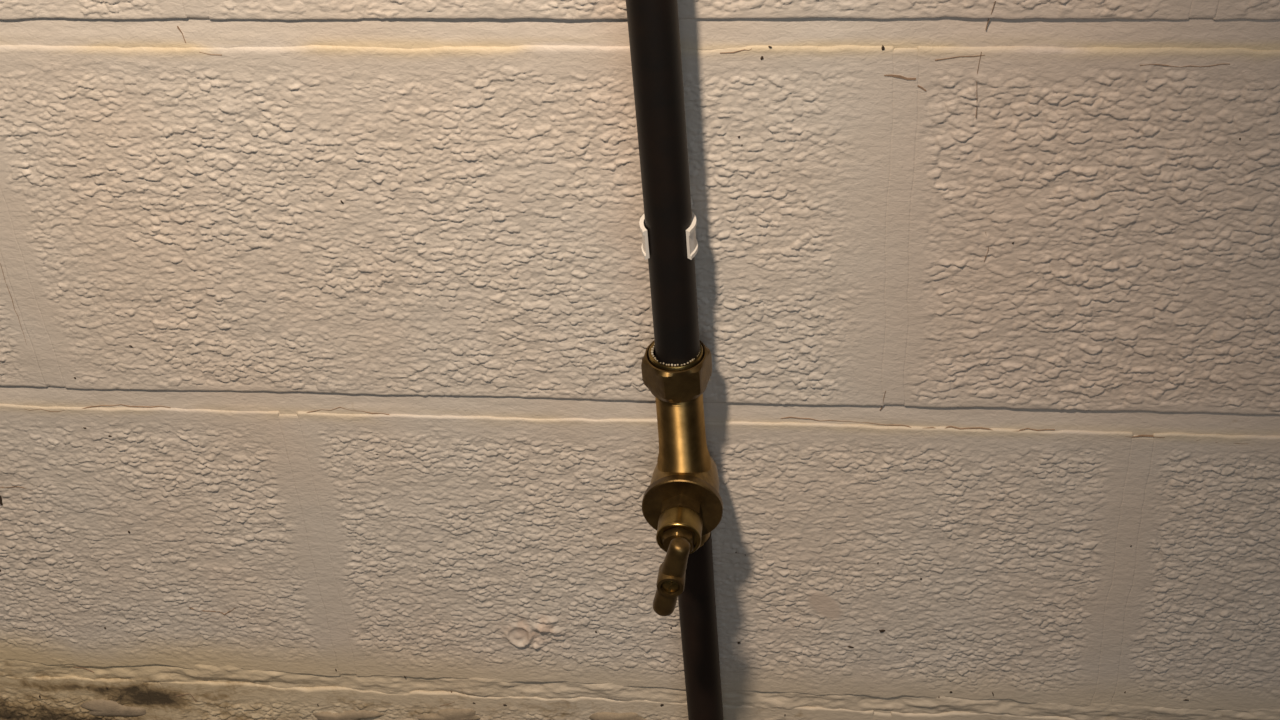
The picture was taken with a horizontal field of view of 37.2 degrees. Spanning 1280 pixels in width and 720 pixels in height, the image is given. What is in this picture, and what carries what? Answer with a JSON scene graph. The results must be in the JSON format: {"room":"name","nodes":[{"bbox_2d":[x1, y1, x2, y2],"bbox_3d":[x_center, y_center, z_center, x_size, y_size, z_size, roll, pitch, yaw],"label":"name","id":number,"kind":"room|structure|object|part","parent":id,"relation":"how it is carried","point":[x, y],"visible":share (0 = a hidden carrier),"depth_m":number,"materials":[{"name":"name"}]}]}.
{"room":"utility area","nodes":[
{"label":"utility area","id":0,"kind":"room"},
{"bbox_2d":[0,0,1279,719],"bbox_3d":[0.075,-0.176,0.897,2.262,1.345,0.123,1,39,7],"label":"wall","id":1,"kind":"structure","parent":0,"point":[326,328],"depth_m":0.97,"materials":[{"name":"paint"}]},
{"bbox_2d":[626,0,699,365],"bbox_3d":[-0.009,-0.306,0.688,0.023,0.812,0.023,0,39,7],"label":"pipe","id":2,"kind":"object","parent":1,"relation":"attached to","point":[653,25],"visible":1,"depth_m":0.86,"materials":[{"name":"black plastic"}]},
{"bbox_2d":[639,197,697,259],"bbox_3d":[0.015,-0.064,0.896,0.027,0.018,0.036,0,39,7],"label":"clip","id":3,"kind":"object","parent":1,"relation":"attached to","point":[692,244],"visible":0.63,"depth_m":0.89,"materials":[{"name":"white plastic"}]},
{"bbox_3d":[0.039,0.842,0.766,2.260,0.060,1.620,1,39,7],"label":"floor","id":4,"kind":"structure","parent":0,"visible":0},
{"bbox_2d":[678,534,723,719],"bbox_3d":[0.042,0.245,1.136,0.022,0.396,0.021,1,39,7],"label":"pipe","id":5,"kind":"object","parent":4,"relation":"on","point":[697,603],"visible":0.8,"depth_m":1.05,"materials":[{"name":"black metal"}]},
{"bbox_2d":[641,341,722,615],"bbox_3d":[0.019,0.062,0.951,0.042,0.129,0.095,1,39,7],"label":"valve","id":6,"kind":"object","parent":5,"relation":"attached to","point":[682,501],"visible":0.92,"depth_m":0.95,"materials":[{"name":"gold metal"}]},
{"bbox_3d":[0.016,0.106,0.936,0.014,0.050,0.016,11,40,-2],"label":"handle","id":7,"kind":"part","parent":6,"relation":"part of","materials":[{"name":"gold metal"}]}
]}

